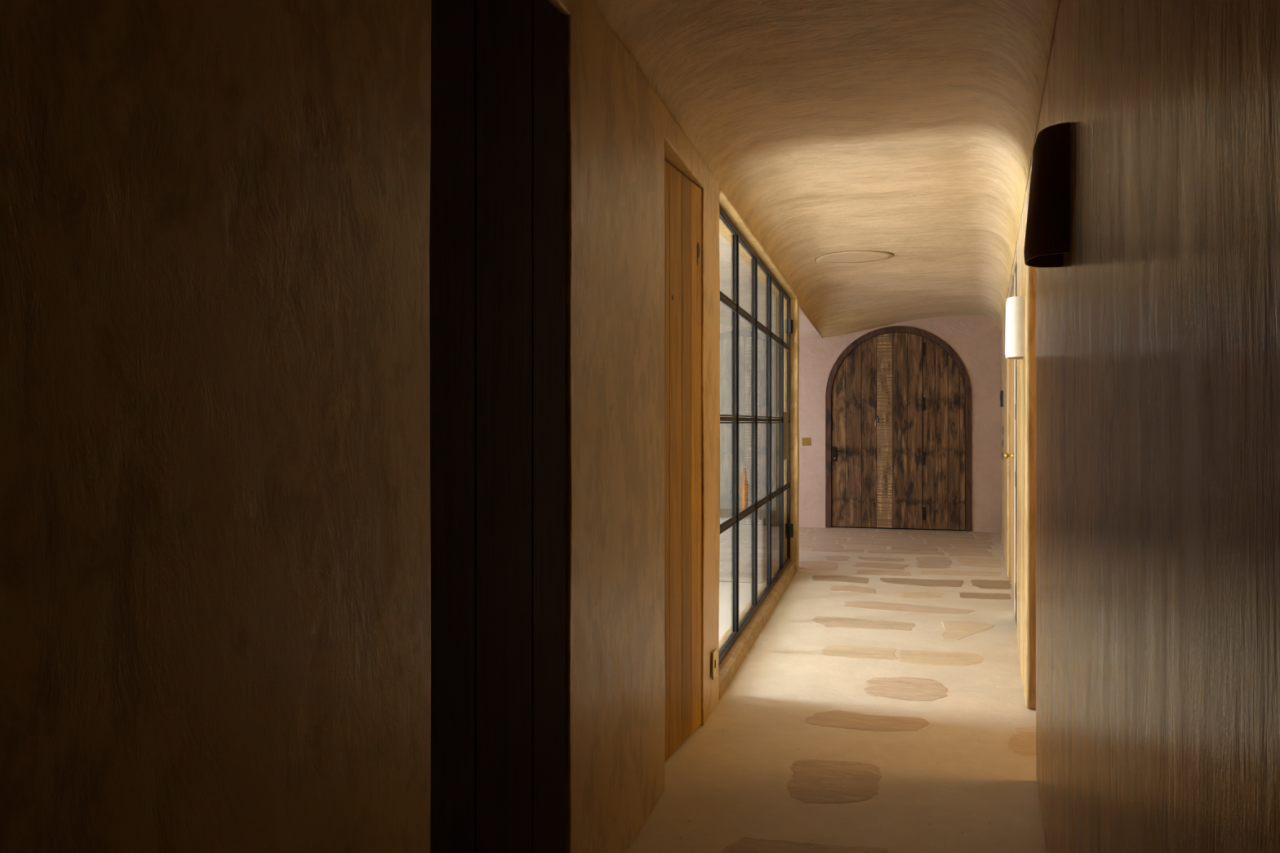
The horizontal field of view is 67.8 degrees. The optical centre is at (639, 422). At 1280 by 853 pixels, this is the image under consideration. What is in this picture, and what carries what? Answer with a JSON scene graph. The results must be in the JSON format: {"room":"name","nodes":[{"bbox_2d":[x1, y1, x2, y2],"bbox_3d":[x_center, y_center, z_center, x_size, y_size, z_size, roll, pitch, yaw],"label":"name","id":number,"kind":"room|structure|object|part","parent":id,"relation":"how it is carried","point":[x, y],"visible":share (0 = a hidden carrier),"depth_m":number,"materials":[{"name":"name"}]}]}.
{"room":"traditional dwelling","nodes":[
{"label":"traditional dwelling","id":0,"kind":"room"},
{"bbox_2d":[0,0,799,852],"bbox_3d":[0.002,0.078,3.253,0.179,2.344,10.300,0,0,14],"label":"wall","id":1,"kind":"structure","parent":0,"point":[215,544],"depth_m":1.15,"materials":[{"name":"paint"}]},
{"bbox_2d":[429,0,564,852],"bbox_3d":[-0.319,0.139,1.936,0.052,2.198,0.691,0,0,20],"label":"door","id":2,"kind":"structure","parent":1,"relation":"in","point":[497,215],"depth_m":1.94,"materials":[{"name":"black wood"}]},
{"bbox_2d":[664,160,701,761],"bbox_3d":[0.109,0.139,3.595,0.052,2.198,0.691,0,0,20],"label":"door","id":3,"kind":"structure","parent":1,"relation":"in","point":[682,197],"depth_m":3.67,"materials":[{"name":"brown wood"}]},
{"bbox_2d":[711,648,716,679],"bbox_3d":[0.322,1.044,4.119,0.008,0.115,0.088,0,0,14],"label":"socket plate","id":4,"kind":"object","parent":1,"relation":"attached to","point":[714,652],"visible":1,"depth_m":4.11,"materials":[{"name":"gold metal"}]},
{"bbox_2d":[718,204,793,665],"bbox_3d":[0.788,0.059,6.203,0.056,2.238,3.881,0,0,14],"label":"window","id":5,"kind":"structure","parent":1,"relation":"in","point":[771,324],"depth_m":6.35,"materials":[{"name":"black metal"}]},
{"bbox_3d":[0.811,-0.836,6.330,0.006,0.396,0.738,0,0,14],"label":"pane","id":6,"kind":"part","parent":5,"relation":"part of","materials":[{"name":"clear glass"}]},
{"bbox_3d":[0.811,-0.322,6.330,0.006,0.579,0.738,0,0,14],"label":"pane","id":7,"kind":"part","parent":5,"relation":"part of","materials":[{"name":"clear glass"}]},
{"bbox_3d":[0.811,0.253,6.330,0.006,0.517,0.738,0,0,14],"label":"pane","id":8,"kind":"part","parent":5,"relation":"part of","materials":[{"name":"clear glass"}]},
{"bbox_3d":[0.811,0.843,6.330,0.006,0.608,0.738,0,0,14],"label":"pane","id":9,"kind":"part","parent":5,"relation":"part of","materials":[{"name":"clear glass"}]},
{"bbox_3d":[1.008,-0.836,7.092,0.006,0.396,0.788,0,0,14],"label":"pane","id":10,"kind":"part","parent":5,"relation":"part of","materials":[{"name":"clear glass"}]},
{"bbox_3d":[1.008,-0.322,7.092,0.006,0.579,0.788,0,0,14],"label":"pane","id":11,"kind":"part","parent":5,"relation":"part of","materials":[{"name":"clear glass"}]},
{"bbox_3d":[1.008,0.253,7.092,0.006,0.517,0.788,0,0,14],"label":"pane","id":12,"kind":"part","parent":5,"relation":"part of","materials":[{"name":"clear glass"}]},
{"bbox_3d":[1.008,0.843,7.092,0.006,0.608,0.788,0,0,14],"label":"pane","id":13,"kind":"part","parent":5,"relation":"part of","materials":[{"name":"clear glass"}]},
{"bbox_3d":[1.170,0.107,7.689,0.008,0.386,0.425,0,0,14],"label":"lock plate","id":14,"kind":"part","parent":5,"relation":"part of","materials":[{"name":"gold metal"}]},
{"bbox_3d":[1.183,-0.836,7.771,0.006,0.396,0.565,0,0,14],"label":"pane","id":15,"kind":"part","parent":5,"relation":"part of","materials":[{"name":"clear glass"}]},
{"bbox_3d":[1.183,-0.322,7.771,0.006,0.579,0.565,0,0,14],"label":"pane","id":16,"kind":"part","parent":5,"relation":"part of","materials":[{"name":"clear glass"}]},
{"bbox_3d":[1.183,0.253,7.771,0.006,0.517,0.565,0,0,14],"label":"pane","id":17,"kind":"part","parent":5,"relation":"part of","materials":[{"name":"clear glass"}]},
{"bbox_3d":[1.183,0.843,7.771,0.006,0.608,0.565,0,0,14],"label":"pane","id":18,"kind":"part","parent":5,"relation":"part of","materials":[{"name":"clear glass"}]},
{"bbox_2d":[719,232,751,277],"bbox_3d":[-0.763,-1.312,6.420,3.188,0.125,4.550,0,0,14],"label":"ceiling","id":19,"kind":"structure","parent":0,"point":[725,247],"depth_m":7.47,"materials":[{"name":"paint"}]},
{"bbox_2d":[720,276,774,509],"bbox_3d":[-0.198,-0.031,8.531,2.850,2.562,0.178,0,0,14],"label":"wall partition","id":20,"kind":"structure","parent":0,"point":[744,282],"depth_m":8.19,"materials":[{"name":"grey paint"}]},
{"bbox_2d":[591,0,1058,338],"bbox_3d":[0.387,-1.188,4.856,4.320,0.375,13.656,0,0,14],"label":"ceiling","id":21,"kind":"structure","parent":0,"point":[906,129],"depth_m":3.89,"materials":[{"name":"paint"}]},
{"bbox_2d":[814,250,893,262],"bbox_3d":[1.585,-1.223,7.053,0.572,0.032,0.572,0,0,14],"label":"ceiling panel","id":22,"kind":"object","parent":21,"relation":"attached to","point":[851,256],"visible":1,"depth_m":7.01,"materials":[{"name":"paint"}]},
{"bbox_2d":[626,527,1046,852],"bbox_3d":[0.509,1.319,4.968,7.500,0.162,14.125,0,0,14],"label":"floor","id":23,"kind":"structure","parent":0,"point":[879,706],"depth_m":3.98,"materials":[{"name":"grey stone"}]},
{"bbox_2d":[719,508,751,582],"bbox_3d":[0.340,0.988,7.878,1.469,0.500,0.800,0,0,14],"label":"ledge","id":24,"kind":"object","parent":23,"relation":"on","point":[744,525],"depth_m":7.36,"materials":[{"name":"grey paint"}]},
{"bbox_2d":[739,467,748,512],"bbox_3d":[0.842,0.550,7.658,0.080,0.375,0.080,0,0,14],"label":"wooden post","id":25,"kind":"object","parent":24,"relation":"on","point":[744,485],"visible":0.78,"depth_m":7.64,"materials":[{"name":"orange wood"}]},
{"bbox_2d":[718,561,797,699],"bbox_3d":[0.773,1.212,6.202,0.164,0.077,3.891,0,0,14],"label":"kerb","id":26,"kind":"object","parent":23,"relation":"on","point":[733,660],"visible":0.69,"depth_m":5.47,"materials":[{"name":"wood"}]},
{"bbox_2d":[799,315,1000,532],"bbox_3d":[2.148,-0.062,11.439,4.438,2.625,0.150,0,0,14],"label":"wall","id":27,"kind":"structure","parent":0,"point":[975,339],"depth_m":10.97,"materials":[{"name":"pink paint"}]},
{"bbox_2d":[801,437,810,445],"bbox_3d":[1.989,0.228,11.397,0.102,0.094,0.010,0,0,14],"label":"light switch","id":28,"kind":"object","parent":27,"relation":"attached to","point":[805,441],"visible":1,"depth_m":11.40,"materials":[{"name":"gold metal"}]},
{"bbox_2d":[825,326,971,531],"bbox_3d":[3.014,0.061,11.159,1.650,2.379,0.158,0,0,14],"label":"door","id":29,"kind":"structure","parent":27,"relation":"in","point":[898,399],"depth_m":11.15,"materials":[{"name":"brown wood"}]},
{"bbox_3d":[2.313,0.373,11.323,0.045,0.168,0.016,0,0,14],"label":"lock plate","id":30,"kind":"part","parent":29,"relation":"part of","materials":[{"name":"black metal"}]},
{"bbox_2d":[1000,0,1279,852],"bbox_3d":[1.912,0.113,4.509,0.197,2.275,13.750,0,0,20],"label":"wall","id":31,"kind":"structure","parent":0,"point":[1148,375],"depth_m":0.99,"materials":[{"name":"paint"}]},
{"bbox_2d":[1000,390,1003,407],"bbox_3d":[3.554,-0.234,9.360,0.030,0.159,0.150,0,0,20],"label":"intercom","id":32,"kind":"object","parent":31,"relation":"attached to","point":[1001,392],"visible":0.98,"depth_m":9.29,"materials":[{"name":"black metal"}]},
{"bbox_2d":[1004,262,1017,627],"bbox_3d":[2.556,0.134,6.446,0.158,2.231,2.442,0,0,20],"label":"door","id":33,"kind":"structure","parent":31,"relation":"in","point":[1013,362],"depth_m":6.77,"materials":[{"name":"brown wood"}]},
{"bbox_3d":[2.628,0.235,6.784,0.064,0.048,0.048,0,0,20],"label":"knob","id":34,"kind":"part","parent":33,"relation":"part of","materials":[{"name":"gold metal"}]},
{"bbox_2d":[1004,295,1024,359],"bbox_3d":[1.723,-0.434,4.381,0.084,0.272,0.206,0,0,20],"label":"wall sconce","id":35,"kind":"object","parent":31,"relation":"attached to","point":[1015,306],"visible":0.97,"depth_m":4.30,"materials":[{"name":"beige ceramic"}]},
{"bbox_2d":[1023,122,1070,267],"bbox_3d":[0.889,-0.490,2.085,0.090,0.272,0.206,0,0,20],"label":"wall sconce","id":36,"kind":"object","parent":31,"relation":"attached to","point":[1047,225],"visible":0.89,"depth_m":2.00,"materials":[{"name":"metal"}]}
]}

